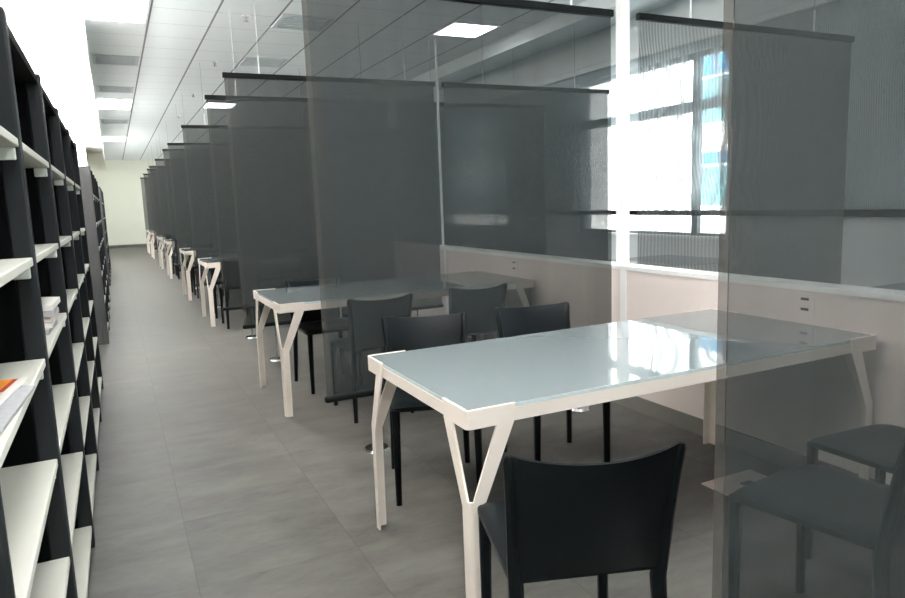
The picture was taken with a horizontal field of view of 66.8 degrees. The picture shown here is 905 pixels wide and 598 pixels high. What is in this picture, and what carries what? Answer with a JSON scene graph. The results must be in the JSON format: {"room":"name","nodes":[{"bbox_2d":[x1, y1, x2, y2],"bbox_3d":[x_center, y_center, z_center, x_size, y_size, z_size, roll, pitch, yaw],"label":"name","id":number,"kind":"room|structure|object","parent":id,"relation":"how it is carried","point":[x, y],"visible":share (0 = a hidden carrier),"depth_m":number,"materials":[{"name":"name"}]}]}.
{"room":"library","nodes":[
{"label":"library","id":0,"kind":"room"},
{"bbox_2d":[0,0,88,166],"bbox_3d":[-6.367,-1.912,11.205,0.100,3.750,32.200,-6,9,-26],"label":"wall","id":1,"kind":"structure","parent":0,"point":[18,20],"depth_m":8.48,"materials":[{"name":"white paint"}]},
{"bbox_2d":[22,0,105,166],"bbox_3d":[-6.113,-3.364,11.146,0.580,0.580,32.000,-6,9,-26],"label":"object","id":2,"kind":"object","parent":1,"relation":"attached to","point":[58,25],"depth_m":9.58,"materials":[{"name":"white paint"}]},
{"bbox_2d":[87,152,155,245],"bbox_3d":[-10.731,-4.011,26.802,5.940,3.750,0.100,-6,9,-26],"label":"wall","id":3,"kind":"structure","parent":0,"point":[119,182],"depth_m":25.93,"materials":[{"name":"beige paint"}]},
{"bbox_2d":[109,244,154,248],"bbox_3d":[-11.762,-2.086,26.471,3.440,0.110,0.015,-6,9,-26],"label":"baseboard","id":4,"kind":"structure","parent":3,"relation":"attached to","point":[129,245],"depth_m":26.17,"materials":[{"name":"grey stone"}]},
{"bbox_2d":[576,0,657,17],"bbox_3d":[-1.685,-3.783,13.285,0.270,0.280,32.000,-6,9,-26],"label":"trim","id":5,"kind":"structure","parent":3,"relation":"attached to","point":[605,4],"depth_m":6.59,"materials":[{"name":"grey paint"}]},
{"bbox_2d":[81,0,586,159],"bbox_3d":[-3.838,-3.604,12.242,4.528,0.060,32.000,-6,9,-26],"label":"ceiling","id":6,"kind":"structure","parent":0,"point":[177,36],"depth_m":8.74,"materials":[{"name":"white paint"}]},
{"bbox_2d":[96,98,132,109],"bbox_3d":[-6.068,-3.500,12.331,0.570,0.012,1.300,-6,9,-26],"label":"recessed light","id":7,"kind":"object","parent":6,"relation":"in","point":[102,103],"visible":1,"depth_m":12.28,"materials":[{"name":"white plastic"}]},
{"bbox_2d":[102,136,126,140],"bbox_3d":[-8.954,-4.240,18.163,0.570,0.012,1.200,-6,9,-26],"label":"recessed light","id":8,"kind":"object","parent":6,"relation":"in","point":[104,138],"visible":0.97,"depth_m":18.04,"materials":[{"name":"white plastic"}]},
{"bbox_2d":[96,86,133,92],"bbox_3d":[-5.330,-3.311,10.839,0.530,0.012,0.550,-6,9,-26],"label":"ceiling vent","id":9,"kind":"object","parent":6,"relation":"in","point":[116,89],"visible":1,"depth_m":10.82,"materials":[{"name":"grey metal"}]},
{"bbox_2d":[101,119,128,123],"bbox_3d":[-7.236,-3.800,14.691,0.530,0.012,0.600,-6,9,-26],"label":"ceiling vent","id":10,"kind":"object","parent":6,"relation":"in","point":[102,120],"visible":1,"depth_m":14.66,"materials":[{"name":"grey metal"}]},
{"bbox_2d":[92,54,138,65],"bbox_3d":[-4.294,-3.046,8.746,0.530,0.012,0.550,-6,9,-26],"label":"ceiling vent","id":11,"kind":"object","parent":6,"relation":"in","point":[96,58],"visible":1,"depth_m":8.73,"materials":[{"name":"grey metal"}]},
{"bbox_2d":[82,0,150,23],"bbox_3d":[-3.152,-2.753,6.440,0.570,0.012,1.170,-6,9,-26],"label":"recessed light","id":12,"kind":"object","parent":6,"relation":"in","point":[129,11],"visible":1,"depth_m":6.59,"materials":[{"name":"white plastic"}]},
{"bbox_2d":[143,148,154,244],"bbox_3d":[-8.412,-3.043,21.167,1.934,3.279,0.150,-6,9,-26],"label":"mesh screen","id":13,"kind":"object","parent":6,"relation":"hanging from","point":[146,183],"visible":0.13,"depth_m":20.79,"materials":[{"name":"grey fabric"}]},
{"bbox_2d":[140,153,157,250],"bbox_3d":[-9.557,-3.336,23.482,1.934,3.279,0.150,-6,9,-26],"label":"mesh screen","id":14,"kind":"object","parent":6,"relation":"hanging from","point":[141,178],"visible":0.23,"depth_m":23.10,"materials":[{"name":"grey fabric"}]},
{"bbox_2d":[147,142,157,249],"bbox_3d":[-7.266,-2.749,18.851,1.934,3.279,0.150,-6,9,-26],"label":"mesh screen","id":15,"kind":"object","parent":6,"relation":"hanging from","point":[148,170],"visible":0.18,"depth_m":18.48,"materials":[{"name":"grey fabric"}]},
{"bbox_2d":[149,139,163,251],"bbox_3d":[-6.715,-2.608,17.738,1.934,3.279,0.150,-6,9,-26],"label":"mesh screen","id":16,"kind":"object","parent":6,"relation":"hanging from","point":[153,174],"visible":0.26,"depth_m":17.37,"materials":[{"name":"grey fabric"}]},
{"bbox_2d":[155,125,171,257],"bbox_3d":[-5.569,-2.314,15.423,1.934,3.279,0.150,-6,9,-26],"label":"mesh screen","id":17,"kind":"object","parent":6,"relation":"hanging from","point":[160,168],"visible":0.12,"depth_m":15.06,"materials":[{"name":"grey fabric"}]},
{"bbox_2d":[162,111,190,281],"bbox_3d":[-4.423,-2.021,13.107,1.934,3.279,0.150,-6,9,-26],"label":"mesh screen","id":18,"kind":"object","parent":6,"relation":"hanging from","point":[165,151],"visible":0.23,"depth_m":12.75,"materials":[{"name":"grey fabric"}]},
{"bbox_2d":[167,100,199,287],"bbox_3d":[-3.872,-1.879,11.994,1.934,3.279,0.150,-6,9,-26],"label":"mesh screen","id":19,"kind":"object","parent":6,"relation":"hanging from","point":[176,150],"visible":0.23,"depth_m":11.65,"materials":[{"name":"grey fabric"}]},
{"bbox_2d":[204,11,256,338],"bbox_3d":[-1.550,-1.284,7.301,1.934,3.279,0.150,-6,9,-26],"label":"mesh screen","id":20,"kind":"object","parent":6,"relation":"hanging from","point":[216,104],"visible":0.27,"depth_m":6.96,"materials":[{"name":"grey fabric"}]},
{"bbox_2d":[181,63,299,306],"bbox_3d":[-2.704,-1.580,9.634,1.934,3.279,0.150,-6,9,-26],"label":"mesh screen","id":21,"kind":"object","parent":6,"relation":"hanging from","point":[196,141],"visible":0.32,"depth_m":9.31,"materials":[{"name":"grey fabric"}]},
{"bbox_2d":[242,15,249,21],"bbox_3d":[-2.095,-2.849,6.968,0.077,0.056,0.077,-6,9,-26],"label":"sprinkler","id":22,"kind":"object","parent":6,"relation":"attached to","point":[243,16],"visible":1,"depth_m":6.96,"materials":[{"name":"metal"}]},
{"bbox_2d":[239,57,287,67],"bbox_3d":[-2.539,-3.176,9.205,0.540,0.012,0.550,-6,9,-26],"label":"ceiling vent","id":23,"kind":"object","parent":6,"relation":"in","point":[278,62],"visible":1,"depth_m":9.19,"materials":[{"name":"grey metal"}]},
{"bbox_2d":[222,6,321,360],"bbox_3d":[-1.008,-1.145,6.206,1.934,3.279,0.150,-6,9,-26],"label":"mesh screen","id":24,"kind":"object","parent":6,"relation":"hanging from","point":[268,115],"visible":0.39,"depth_m":5.95,"materials":[{"name":"grey fabric"}]},
{"bbox_2d":[272,14,302,29],"bbox_3d":[-1.591,-2.933,7.291,0.540,0.012,0.550,-6,9,-26],"label":"ceiling vent","id":25,"kind":"object","parent":6,"relation":"in","point":[279,23],"visible":0.48,"depth_m":7.25,"materials":[{"name":"grey metal"}]},
{"bbox_2d":[301,0,613,453],"bbox_3d":[0.138,-0.852,3.891,1.934,3.279,0.150,-6,9,-26],"label":"mesh screen","id":26,"kind":"object","parent":6,"relation":"hanging from","point":[461,148],"visible":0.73,"depth_m":3.83,"materials":[{"name":"grey fabric"}]},
{"bbox_2d":[636,0,722,271],"bbox_3d":[2.110,-1.214,4.821,2.084,2.970,0.036,-6,9,-26],"label":"mesh screen","id":27,"kind":"object","parent":6,"relation":"hanging from","point":[646,17],"visible":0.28,"depth_m":4.54,"materials":[{"name":"grey fabric"}]},
{"bbox_2d":[712,0,904,597],"bbox_3d":[1.302,-0.554,1.540,1.934,3.279,0.150,-6,9,-26],"label":"mesh screen","id":28,"kind":"object","parent":6,"relation":"hanging from","point":[809,467],"visible":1,"depth_m":1.30,"materials":[{"name":"grey fabric"}]},
{"bbox_2d":[88,246,714,597],"bbox_3d":[-3.499,-0.294,12.829,6.340,0.120,32.200,-6,9,-26],"label":"floor","id":29,"kind":"structure","parent":0,"point":[205,487],"depth_m":3.50,"materials":[{"name":"grey tile"}]},
{"bbox_2d":[0,6,76,597],"bbox_3d":[-1.073,0.267,1.367,0.404,1.878,0.920,-6,9,-26],"label":"bookcase","id":30,"kind":"object","parent":29,"relation":"on","point":[36,561],"visible":0.99,"depth_m":1.77,"materials":[{"name":"black laminate"}]},
{"bbox_2d":[0,385,34,433],"bbox_3d":[-0.924,0.221,1.311,0.163,0.014,0.360,-5,9,-22],"label":"newspaper","id":31,"kind":"object","parent":30,"relation":"on","point":[12,404],"visible":0.85,"depth_m":1.36,"materials":[{"name":"paper"}]},
{"bbox_2d":[0,377,28,404],"bbox_3d":[-1.016,0.201,1.409,0.200,0.006,0.250,-5,9,-19],"label":"leaflet","id":32,"kind":"object","parent":31,"relation":"on","point":[8,387],"visible":1,"depth_m":1.48,"materials":[{"name":"white paper"}]},
{"bbox_2d":[0,379,16,391],"bbox_3d":[-1.033,0.192,1.461,0.175,0.001,0.139,-6,9,-26],"label":"picture","id":33,"kind":"object","parent":32,"relation":"on","point":[6,385],"depth_m":1.48},
{"bbox_2d":[5,12,94,597],"bbox_3d":[-1.483,0.162,2.195,0.404,1.878,0.940,-6,9,-26],"label":"bookcase","id":34,"kind":"object","parent":29,"relation":"on","point":[27,84],"visible":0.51,"depth_m":2.58,"materials":[{"name":"black laminate"}]},
{"bbox_2d":[45,319,57,334],"bbox_3d":[-1.402,0.096,2.261,0.150,0.022,0.240,-6,9,-24],"label":"magazine","id":35,"kind":"object","parent":34,"relation":"on","point":[48,331],"visible":0.07,"depth_m":2.22,"materials":[{"name":"paper"}]},
{"bbox_2d":[44,317,55,328],"bbox_3d":[-1.401,0.076,2.265,0.150,0.022,0.240,-6,9,-27],"label":"magazine","id":36,"kind":"object","parent":35,"relation":"on","point":[48,324],"visible":0.1,"depth_m":2.19,"materials":[{"name":"white paper"}]},
{"bbox_2d":[44,307,58,322],"bbox_3d":[-1.401,0.057,2.269,0.150,0.022,0.240,-6,9,-24],"label":"magazine","id":37,"kind":"object","parent":36,"relation":"on","point":[46,319],"visible":0.07,"depth_m":2.19,"materials":[{"name":"white paper"}]},
{"bbox_2d":[43,306,57,316],"bbox_3d":[-1.393,0.039,2.258,0.150,0.022,0.240,-6,9,-27],"label":"magazine","id":38,"kind":"object","parent":37,"relation":"on","point":[45,313],"visible":0.12,"depth_m":2.18,"materials":[{"name":"paper"}]},
{"bbox_2d":[41,297,59,310],"bbox_3d":[-1.393,0.019,2.262,0.150,0.022,0.240,-6,9,-24],"label":"magazine","id":39,"kind":"object","parent":38,"relation":"on","point":[48,303],"visible":0.33,"depth_m":2.26,"materials":[{"name":"white paper"}]},
{"bbox_2d":[40,77,98,537],"bbox_3d":[-1.898,0.056,3.032,0.404,1.878,0.940,-6,9,-26],"label":"bookcase","id":40,"kind":"object","parent":29,"relation":"on","point":[51,113],"visible":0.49,"depth_m":3.44,"materials":[{"name":"black laminate"}]},
{"bbox_2d":[58,111,101,461],"bbox_3d":[-2.314,-0.051,3.873,0.404,1.878,0.950,-6,9,-26],"label":"bookcase","id":41,"kind":"object","parent":29,"relation":"on","point":[65,136],"visible":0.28,"depth_m":4.30,"materials":[{"name":"black laminate"}]},
{"bbox_2d":[69,133,103,416],"bbox_3d":[-2.733,-0.159,4.719,0.404,1.878,0.950,-6,9,-26],"label":"bookcase","id":42,"kind":"object","parent":29,"relation":"on","point":[73,145],"visible":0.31,"depth_m":5.16,"materials":[{"name":"black laminate"}]},
{"bbox_2d":[79,166,109,344],"bbox_3d":[-4.018,-0.468,7.357,0.435,1.828,0.950,-6,9,-26],"label":"bookcase","id":43,"kind":"object","parent":29,"relation":"on","point":[86,175],"visible":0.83,"depth_m":7.03,"materials":[{"name":"black laminate"}]},
{"bbox_2d":[93,175,109,318],"bbox_3d":[-4.437,-0.576,8.203,0.435,1.828,0.950,-6,9,-26],"label":"bookcase","id":44,"kind":"object","parent":29,"relation":"on","point":[93,175],"visible":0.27,"depth_m":8.67,"materials":[{"name":"black laminate"}]},
{"bbox_2d":[95,178,109,309],"bbox_3d":[-4.855,-0.683,9.049,0.435,1.828,0.950,-6,9,-26],"label":"bookcase","id":45,"kind":"object","parent":29,"relation":"on","point":[95,178],"visible":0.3,"depth_m":9.52,"materials":[{"name":"black laminate"}]},
{"bbox_2d":[96,181,109,301],"bbox_3d":[-5.274,-0.790,9.895,0.435,1.828,0.950,-6,9,-26],"label":"bookcase","id":46,"kind":"object","parent":29,"relation":"on","point":[96,181],"visible":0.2,"depth_m":10.37,"materials":[{"name":"black laminate"}]},
{"bbox_2d":[98,187,110,285],"bbox_3d":[-6.795,-1.180,12.967,0.435,1.828,0.950,-6,9,-26],"label":"bookcase","id":47,"kind":"object","parent":29,"relation":"on","point":[99,188],"visible":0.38,"depth_m":12.66,"materials":[{"name":"black laminate"}]},
{"bbox_2d":[101,190,110,275],"bbox_3d":[-7.213,-1.287,13.813,0.435,1.828,0.950,-6,9,-26],"label":"bookcase","id":48,"kind":"object","parent":29,"relation":"on","point":[101,190],"visible":0.13,"depth_m":14.29,"materials":[{"name":"black laminate"}]},
{"bbox_2d":[102,192,110,270],"bbox_3d":[-7.632,-1.395,14.659,0.435,1.828,0.950,-6,9,-26],"label":"bookcase","id":49,"kind":"object","parent":29,"relation":"on","point":[102,192],"visible":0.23,"depth_m":15.14,"materials":[{"name":"black laminate"}]},
{"bbox_2d":[103,197,110,265],"bbox_3d":[-8.051,-1.502,15.505,0.435,1.828,0.950,-6,9,-26],"label":"bookcase","id":50,"kind":"object","parent":29,"relation":"on","point":[103,197],"visible":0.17,"depth_m":15.99,"materials":[{"name":"black laminate"}]},
{"bbox_2d":[145,230,149,253],"bbox_3d":[-9.006,-1.943,22.584,1.925,0.742,0.890,-6,9,-26],"label":"table","id":51,"kind":"object","parent":29,"relation":"on","point":[148,236],"visible":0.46,"depth_m":21.82,"materials":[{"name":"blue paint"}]},
{"bbox_2d":[149,232,154,258],"bbox_3d":[-7.838,-1.644,20.224,1.925,0.742,0.890,-6,9,-26],"label":"table","id":52,"kind":"object","parent":29,"relation":"on","point":[151,233],"visible":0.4,"depth_m":19.47,"materials":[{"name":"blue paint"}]},
{"bbox_2d":[157,236,163,268],"bbox_3d":[-6.141,-1.209,16.796,1.925,0.742,0.890,-6,9,-26],"label":"table","id":53,"kind":"object","parent":29,"relation":"on","point":[160,253],"visible":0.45,"depth_m":16.04,"materials":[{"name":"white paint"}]},
{"bbox_2d":[164,240,172,278],"bbox_3d":[-4.973,-0.910,14.436,1.925,0.742,0.890,-6,9,-26],"label":"table","id":54,"kind":"object","parent":29,"relation":"on","point":[168,242],"visible":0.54,"depth_m":13.68,"materials":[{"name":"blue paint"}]},
{"bbox_2d":[169,237,176,275],"bbox_3d":[-5.712,-0.920,14.530,0.434,0.788,0.546,-6,9,-27],"label":"chair","id":55,"kind":"object","parent":29,"relation":"on","point":[175,269],"visible":0.07,"depth_m":14.57,"materials":[{"name":"black leather"}]},
{"bbox_2d":[176,266,179,278],"bbox_3d":[-5.302,-0.815,13.701,0.434,0.788,0.546,-6,9,-24],"label":"chair","id":56,"kind":"object","parent":29,"relation":"on","point":[178,273],"visible":0.02,"depth_m":13.50,"materials":[{"name":"black leather"}]},
{"bbox_2d":[179,248,193,300],"bbox_3d":[-3.312,-0.484,11.079,1.925,0.742,0.890,-6,9,-26],"label":"table","id":57,"kind":"object","parent":29,"relation":"on","point":[186,251],"visible":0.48,"depth_m":10.32,"materials":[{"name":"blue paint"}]},
{"bbox_2d":[187,245,219,294],"bbox_3d":[-4.049,-0.494,11.173,0.434,0.788,0.546,-6,9,-25],"label":"chair","id":58,"kind":"object","parent":29,"relation":"on","point":[192,271],"visible":0.18,"depth_m":11.21,"materials":[{"name":"black leather"}]},
{"bbox_2d":[194,269,221,298],"bbox_3d":[-3.638,-0.389,10.345,0.434,0.788,0.546,-6,9,-27],"label":"chair","id":59,"kind":"object","parent":29,"relation":"on","point":[197,288],"visible":0.02,"depth_m":10.51,"materials":[{"name":"black leather"}]},
{"bbox_2d":[198,257,219,326],"bbox_3d":[-2.139,-0.183,8.710,1.925,0.742,0.890,-6,9,-26],"label":"table","id":60,"kind":"object","parent":29,"relation":"on","point":[208,263],"visible":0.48,"depth_m":7.95,"materials":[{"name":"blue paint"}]},
{"bbox_2d":[208,253,221,318],"bbox_3d":[-2.873,-0.194,8.806,0.434,0.788,0.546,-5,9,-20],"label":"chair","id":61,"kind":"object","parent":29,"relation":"on","point":[210,255],"visible":0.12,"depth_m":8.84,"materials":[{"name":"black leather"}]},
{"bbox_2d":[219,285,229,328],"bbox_3d":[-2.467,-0.088,7.976,0.434,0.788,0.546,-6,9,-26],"label":"chair","id":62,"kind":"object","parent":29,"relation":"on","point":[220,286],"visible":0.06,"depth_m":8.11,"materials":[{"name":"black leather"}]},
{"bbox_2d":[253,285,325,416],"bbox_3d":[-0.425,0.261,5.213,1.925,0.742,0.890,-6,9,-26],"label":"table","id":63,"kind":"object","parent":29,"relation":"on","point":[297,300],"visible":0.5,"depth_m":4.50,"materials":[{"name":"white paint"}]},
{"bbox_2d":[285,279,326,393],"bbox_3d":[-0.981,0.254,5.240,0.434,0.788,0.546,-6,9,-27],"label":"chair","id":64,"kind":"object","parent":29,"relation":"on","point":[309,329],"visible":0.31,"depth_m":5.28,"materials":[{"name":"black leather"}]},
{"bbox_2d":[334,398,414,422],"bbox_3d":[-0.529,0.346,4.487,0.434,0.788,0.546,-6,9,-26],"label":"chair","id":65,"kind":"object","parent":29,"relation":"on","point":[355,401],"visible":0.04,"depth_m":4.28,"materials":[{"name":"black leather"}]},
{"bbox_2d":[382,312,482,505],"bbox_3d":[-0.102,0.499,3.327,0.434,0.788,0.546,-3,8,-7],"label":"chair","id":66,"kind":"object","parent":29,"relation":"on","point":[422,332],"visible":0.42,"depth_m":3.49,"materials":[{"name":"black leather"}]},
{"bbox_2d":[368,308,717,597],"bbox_3d":[0.721,0.557,2.881,1.925,0.742,0.890,-6,9,-26],"label":"table","id":67,"kind":"object","parent":29,"relation":"on","point":[498,382],"visible":0.7,"depth_m":2.50,"materials":[{"name":"white glass"}]},
{"bbox_2d":[494,301,609,461],"bbox_3d":[0.504,0.446,3.540,0.434,0.788,0.546,-4,9,-16],"label":"chair","id":68,"kind":"object","parent":29,"relation":"on","point":[510,321],"visible":0.28,"depth_m":3.70,"materials":[{"name":"black leather"}]},
{"bbox_2d":[478,441,686,597],"bbox_3d":[0.312,0.700,1.836,0.434,0.788,0.546,-3,8,-7],"label":"chair","id":69,"kind":"object","parent":29,"relation":"on","point":[553,521],"visible":1,"depth_m":1.59,"materials":[{"name":"black leather"}]},
{"bbox_2d":[611,262,717,435],"bbox_3d":[1.136,0.232,4.432,0.139,0.910,5.200,-6,9,-26],"label":"wall","id":70,"kind":"structure","parent":29,"relation":"on","point":[646,291],"depth_m":4.04,"materials":[{"name":"white paint"}]},
{"bbox_2d":[616,0,629,263],"bbox_3d":[1.062,-1.400,4.278,0.065,2.369,0.060,-6,9,-26],"label":"post","id":71,"kind":"object","parent":70,"relation":"on","point":[622,6],"visible":1,"depth_m":4.30,"materials":[{"name":"white metal"}]},
{"bbox_2d":[612,254,717,269],"bbox_3d":[1.508,0.056,6.143,1.925,0.742,0.890,-6,9,-26],"label":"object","id":72,"kind":"object","parent":29,"relation":"on","point":[634,260],"visible":0.09,"depth_m":6.19,"materials":[{"name":"paint"}]},
{"bbox_2d":[701,480,713,489],"bbox_3d":[1.341,0.856,3.215,0.320,0.008,0.150,-6,9,-26],"label":"floor outlet","id":73,"kind":"object","parent":29,"relation":"on","point":[710,484],"visible":0.11,"depth_m":3.19,"materials":[{"name":"plastic"}]},
{"bbox_2d":[611,0,723,271],"bbox_3d":[-0.895,-2.491,13.839,0.220,3.750,32.200,-6,9,-26],"label":"wall","id":74,"kind":"structure","parent":0,"point":[700,9],"depth_m":7.10,"materials":[{"name":"grey paint"}]},
{"bbox_2d":[611,0,677,24],"bbox_3d":[-1.305,-3.863,13.463,0.580,0.080,32.000,-6,9,-26],"label":"trim","id":75,"kind":"structure","parent":74,"relation":"attached to","point":[657,4],"depth_m":7.13,"materials":[{"name":"grey paint"}]},
{"bbox_2d":[611,45,722,238],"bbox_3d":[2.132,-1.624,7.598,0.155,1.835,2.380,-6,9,-26],"label":"window","id":76,"kind":"structure","parent":74,"relation":"in","point":[633,116],"depth_m":7.04,"materials":[{"name":"grey metal"}]},
{"bbox_2d":[611,58,615,80],"bbox_3d":[1.854,-2.589,7.741,0.093,0.230,0.070,-6,9,-26],"label":"roller shade","id":77,"kind":"object","parent":76,"relation":"attached to","point":[613,61],"depth_m":7.75,"materials":[{"name":"fabric"}]},
{"bbox_2d":[611,111,615,121],"bbox_3d":[1.871,-2.083,7.816,0.093,0.111,0.070,-6,9,-26],"label":"roller shade","id":78,"kind":"object","parent":76,"relation":"attached to","point":[613,116],"depth_m":7.86,"materials":[{"name":"fabric"}]},
{"bbox_2d":[611,187,615,214],"bbox_3d":[1.904,-1.138,7.956,0.093,0.311,0.072,-6,9,-26],"label":"roller shade","id":79,"kind":"object","parent":76,"relation":"attached to","point":[613,197],"depth_m":7.98,"materials":[{"name":"fabric"}]},
{"bbox_2d":[629,28,721,215],"bbox_3d":[3.044,-1.543,5.499,0.093,1.750,4.908,-6,9,-26],"label":"roller shade","id":80,"kind":"object","parent":76,"relation":"attached to","point":[634,56],"visible":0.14,"depth_m":7.06,"materials":[{"name":"fabric"}]},
{"label":"outside","id":81,"kind":"structure","parent":0,"visible":0},
{"bbox_3d":[11.915,-4.211,50.280,54.400,0.200,140.000,-6,9,-26],"label":"ground","id":82,"kind":"structure","parent":81,"visible":0},
{"bbox_2d":[611,53,722,232],"bbox_3d":[1.083,-12.702,55.072,8.080,16.000,100.000,-6,9,-26],"label":"office building","id":83,"kind":"structure","parent":82,"relation":"on","point":[634,94],"depth_m":30.34,"materials":[{"name":"white paint"}]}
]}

